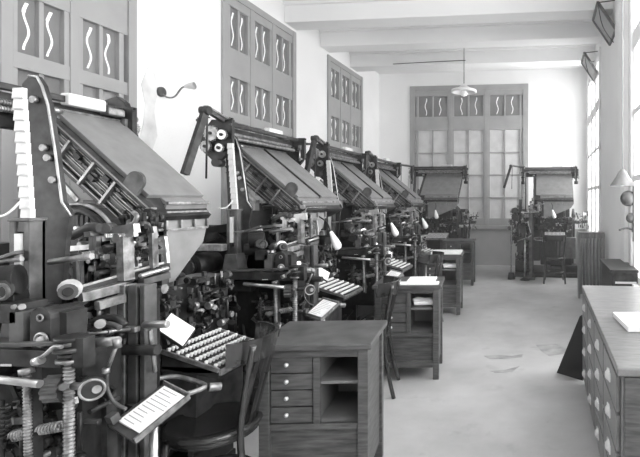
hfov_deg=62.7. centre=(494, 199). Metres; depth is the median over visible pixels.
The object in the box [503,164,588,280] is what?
machine
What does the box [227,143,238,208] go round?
lead ingot
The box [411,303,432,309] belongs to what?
shelf
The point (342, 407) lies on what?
shelf
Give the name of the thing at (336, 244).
lamp
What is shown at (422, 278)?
stack
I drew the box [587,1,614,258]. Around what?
wall
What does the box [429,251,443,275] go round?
bentwood chair
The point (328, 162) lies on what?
lead ingot
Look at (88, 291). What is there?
machine
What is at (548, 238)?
wooden chair
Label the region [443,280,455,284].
shelf
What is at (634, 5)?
window
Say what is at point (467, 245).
desk
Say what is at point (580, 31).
ceiling beam
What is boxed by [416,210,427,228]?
lamp
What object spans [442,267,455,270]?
shelf
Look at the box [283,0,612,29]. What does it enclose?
ceiling beam
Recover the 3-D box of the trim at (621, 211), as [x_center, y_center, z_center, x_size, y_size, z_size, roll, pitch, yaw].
[1.552,-0.585,5.920,0.050,4.170,0.900,0,0,6]
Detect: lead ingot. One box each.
[12,88,35,217]
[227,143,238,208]
[326,160,332,191]
[375,169,379,186]
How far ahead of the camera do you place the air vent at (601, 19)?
6.61 m
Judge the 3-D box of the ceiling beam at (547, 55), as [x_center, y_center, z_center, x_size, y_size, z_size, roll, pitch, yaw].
[-0.476,-2.825,9.577,4.850,0.310,0.450,0,0,6]
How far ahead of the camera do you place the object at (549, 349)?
4.81 m
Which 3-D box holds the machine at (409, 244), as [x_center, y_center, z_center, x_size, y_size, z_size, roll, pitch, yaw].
[-1.526,0.445,6.519,1.542,2.111,1.453,0,0,6]
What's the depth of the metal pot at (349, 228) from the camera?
4.55 m
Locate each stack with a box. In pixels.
[400,281,438,284]
[407,276,436,280]
[431,250,462,253]
[613,312,639,331]
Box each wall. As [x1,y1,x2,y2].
[137,0,378,224]
[379,68,586,228]
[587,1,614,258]
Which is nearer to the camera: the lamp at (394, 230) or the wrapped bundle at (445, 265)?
the lamp at (394, 230)
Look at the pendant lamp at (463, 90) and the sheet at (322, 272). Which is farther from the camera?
the pendant lamp at (463, 90)
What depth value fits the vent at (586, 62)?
8.77 m
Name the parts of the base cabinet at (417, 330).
drawer, drawer, drawer, drawer, panel, panel, panel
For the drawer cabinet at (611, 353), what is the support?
on the floor
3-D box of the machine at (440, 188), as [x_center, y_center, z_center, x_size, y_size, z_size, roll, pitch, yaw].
[-1.177,0.392,9.403,1.710,2.216,1.542,0,0,6]
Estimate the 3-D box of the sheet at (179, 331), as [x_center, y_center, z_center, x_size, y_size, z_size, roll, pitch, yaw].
[-1.359,0.552,2.053,0.183,0.102,0.109,0,0,15]
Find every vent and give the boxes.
[581,51,598,83]
[592,0,614,45]
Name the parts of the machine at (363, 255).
pull rod, elevator arm, frame, magazine frame, vise frame, cross rod, escapement plate, escapement rail, keyboard cam frame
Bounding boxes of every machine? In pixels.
[0,75,253,456]
[180,105,362,425]
[304,135,412,320]
[363,151,432,276]
[401,164,478,249]
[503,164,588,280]
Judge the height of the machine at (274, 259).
2.111 m
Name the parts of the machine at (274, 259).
motor, elevator arm, pull rod, frame, feed rod, brace rod, magazine frame, vise frame, cross rod, lock lever, escapement plate, escapement rail, keyboard cam frame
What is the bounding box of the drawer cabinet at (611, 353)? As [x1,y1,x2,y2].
[582,285,639,456]
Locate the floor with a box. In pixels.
[234,265,599,456]
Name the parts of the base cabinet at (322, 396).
drawer, drawer, drawer, drawer, panel, panel, panel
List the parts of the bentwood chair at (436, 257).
rail, leg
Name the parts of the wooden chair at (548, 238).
leg, seat, rail, leg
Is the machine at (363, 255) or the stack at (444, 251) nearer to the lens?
the machine at (363, 255)
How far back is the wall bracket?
5.13 m
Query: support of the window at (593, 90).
in the wall at (607, 52)
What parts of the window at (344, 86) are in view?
pane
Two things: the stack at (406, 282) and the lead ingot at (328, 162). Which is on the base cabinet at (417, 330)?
the stack at (406, 282)
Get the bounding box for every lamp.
[157,82,196,98]
[319,216,340,249]
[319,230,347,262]
[383,212,398,236]
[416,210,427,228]
[451,84,476,96]
[551,203,555,217]
[610,0,634,186]
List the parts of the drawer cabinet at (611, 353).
drawer, drawer, drawer, drawer, drawer, drawer, drawer, drawer, drawer pull, drawer pull, drawer pull, drawer pull, drawer, drawer, drawer, drawer, drawer, drawer pull, drawer pull, drawer pull, drawer, drawer, drawer, panel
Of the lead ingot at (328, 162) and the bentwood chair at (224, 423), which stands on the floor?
the bentwood chair at (224, 423)
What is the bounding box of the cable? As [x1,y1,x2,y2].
[396,60,465,63]
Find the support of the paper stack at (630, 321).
on the drawer cabinet at (611, 353)
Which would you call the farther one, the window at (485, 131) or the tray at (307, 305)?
the window at (485, 131)
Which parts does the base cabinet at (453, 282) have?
drawer, drawer, panel, panel, panel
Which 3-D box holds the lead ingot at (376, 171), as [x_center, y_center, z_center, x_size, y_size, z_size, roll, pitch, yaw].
[-1.486,-0.160,6.123,0.075,0.457,0.023,0,0,6]
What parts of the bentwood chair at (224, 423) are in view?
leg, leg, seat, leg, rail, leg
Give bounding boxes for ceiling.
[282,0,583,73]
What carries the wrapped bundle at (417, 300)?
on the base cabinet at (417, 330)
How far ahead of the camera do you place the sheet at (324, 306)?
3.33 m
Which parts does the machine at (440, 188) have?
frame, magazine frame, escapement rail, keyboard cam frame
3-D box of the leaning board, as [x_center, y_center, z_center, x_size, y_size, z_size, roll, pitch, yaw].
[0.652,1.235,4.099,0.266,0.530,0.075,0,0,40]
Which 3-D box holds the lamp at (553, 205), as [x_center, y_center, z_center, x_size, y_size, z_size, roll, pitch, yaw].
[1.114,0.186,9.148,0.116,0.323,0.220,0,0,6]
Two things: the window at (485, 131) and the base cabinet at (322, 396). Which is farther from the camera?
the window at (485, 131)
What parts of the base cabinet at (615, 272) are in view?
rail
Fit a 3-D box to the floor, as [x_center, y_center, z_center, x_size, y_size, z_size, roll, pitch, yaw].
[-1.049,1.600,4.132,5.350,0.200,14.500,0,0,6]
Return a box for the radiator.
[577,231,604,298]
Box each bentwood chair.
[160,321,281,456]
[376,275,400,398]
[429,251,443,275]
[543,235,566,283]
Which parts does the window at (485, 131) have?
pane, transom pane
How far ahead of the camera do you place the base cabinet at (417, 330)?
4.02 m
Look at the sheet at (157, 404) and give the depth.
1.72 m
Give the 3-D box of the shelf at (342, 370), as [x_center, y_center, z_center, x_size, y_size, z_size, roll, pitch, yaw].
[-0.783,0.917,2.603,0.223,0.015,0.370,0,0,-3]
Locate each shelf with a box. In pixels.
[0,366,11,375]
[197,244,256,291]
[321,357,357,383]
[321,391,357,422]
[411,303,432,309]
[411,321,432,332]
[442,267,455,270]
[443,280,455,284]
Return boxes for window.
[0,0,136,241]
[221,0,295,224]
[327,54,362,206]
[410,83,527,228]
[587,47,600,230]
[629,0,639,285]
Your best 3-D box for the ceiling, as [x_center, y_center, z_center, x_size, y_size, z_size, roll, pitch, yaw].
[-1.049,-3.080,4.132,5.350,0.200,14.500,0,0,6]
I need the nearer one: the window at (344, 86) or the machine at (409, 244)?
the machine at (409, 244)
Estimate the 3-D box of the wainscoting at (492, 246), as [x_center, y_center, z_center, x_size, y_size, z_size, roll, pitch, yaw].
[-0.318,1.080,11.084,4.848,0.840,0.020,0,0,6]
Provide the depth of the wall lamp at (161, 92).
4.90 m
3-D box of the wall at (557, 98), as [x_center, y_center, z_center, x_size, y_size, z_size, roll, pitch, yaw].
[-0.304,-0.740,11.218,4.850,4.480,0.250,0,0,6]
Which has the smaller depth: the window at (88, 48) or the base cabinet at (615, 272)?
the window at (88, 48)
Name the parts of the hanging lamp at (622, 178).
lamp shade, cord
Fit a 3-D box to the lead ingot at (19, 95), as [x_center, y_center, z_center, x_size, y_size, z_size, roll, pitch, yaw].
[-1.633,-0.160,1.664,0.075,0.457,0.023,0,0,6]
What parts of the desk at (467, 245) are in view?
drawer, panel, panel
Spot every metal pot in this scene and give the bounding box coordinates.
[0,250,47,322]
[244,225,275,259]
[339,218,361,240]
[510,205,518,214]
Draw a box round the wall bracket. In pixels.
[619,181,633,240]
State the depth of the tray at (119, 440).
1.73 m
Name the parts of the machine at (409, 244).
elevator arm, frame, magazine frame, vise frame, escapement plate, escapement rail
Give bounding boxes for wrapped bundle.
[412,297,432,305]
[443,263,455,267]
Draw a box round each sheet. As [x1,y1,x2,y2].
[119,386,184,432]
[160,313,194,345]
[309,299,336,317]
[319,268,329,280]
[387,270,400,275]
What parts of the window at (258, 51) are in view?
pane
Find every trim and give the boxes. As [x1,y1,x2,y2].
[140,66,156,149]
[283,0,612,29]
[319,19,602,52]
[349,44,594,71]
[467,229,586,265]
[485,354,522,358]
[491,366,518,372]
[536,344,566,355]
[615,0,628,262]
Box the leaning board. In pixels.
[557,315,583,380]
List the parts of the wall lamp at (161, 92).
wall plate, arm, lamp shade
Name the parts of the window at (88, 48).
pane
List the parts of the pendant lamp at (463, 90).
bulb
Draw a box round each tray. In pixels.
[104,380,190,456]
[302,297,339,320]
[379,269,402,279]
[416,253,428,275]
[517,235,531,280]
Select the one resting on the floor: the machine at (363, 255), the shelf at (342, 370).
the machine at (363, 255)
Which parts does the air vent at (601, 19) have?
vent panel, pull cord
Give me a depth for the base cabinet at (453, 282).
6.28 m
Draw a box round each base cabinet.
[259,320,386,456]
[372,276,444,379]
[418,251,463,314]
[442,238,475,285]
[600,259,638,285]
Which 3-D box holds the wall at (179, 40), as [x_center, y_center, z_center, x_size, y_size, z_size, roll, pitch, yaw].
[-3.585,-0.740,4.399,0.250,4.480,14.000,0,0,6]
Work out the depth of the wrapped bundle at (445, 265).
6.34 m
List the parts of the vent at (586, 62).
vent panel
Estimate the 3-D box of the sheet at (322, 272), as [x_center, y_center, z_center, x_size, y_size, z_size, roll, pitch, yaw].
[-1.321,0.552,3.658,0.183,0.102,0.109,0,0,15]
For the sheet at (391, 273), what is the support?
on the machine at (363, 255)
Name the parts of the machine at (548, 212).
elevator arm, vise frame, frame, magazine frame, escapement rail, keyboard cam frame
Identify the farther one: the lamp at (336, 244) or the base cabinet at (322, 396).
the lamp at (336, 244)
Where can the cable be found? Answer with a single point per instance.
(453, 60)
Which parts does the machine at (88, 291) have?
feeder chain, feed rod, lock lever, frame, support post, vise frame, cross rod, brace rod, magazine frame, escapement plate, escapement rail, keyboard cam frame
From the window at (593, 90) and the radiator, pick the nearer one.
the radiator
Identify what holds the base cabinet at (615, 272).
on the floor
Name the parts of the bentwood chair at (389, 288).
rail, seat, leg, leg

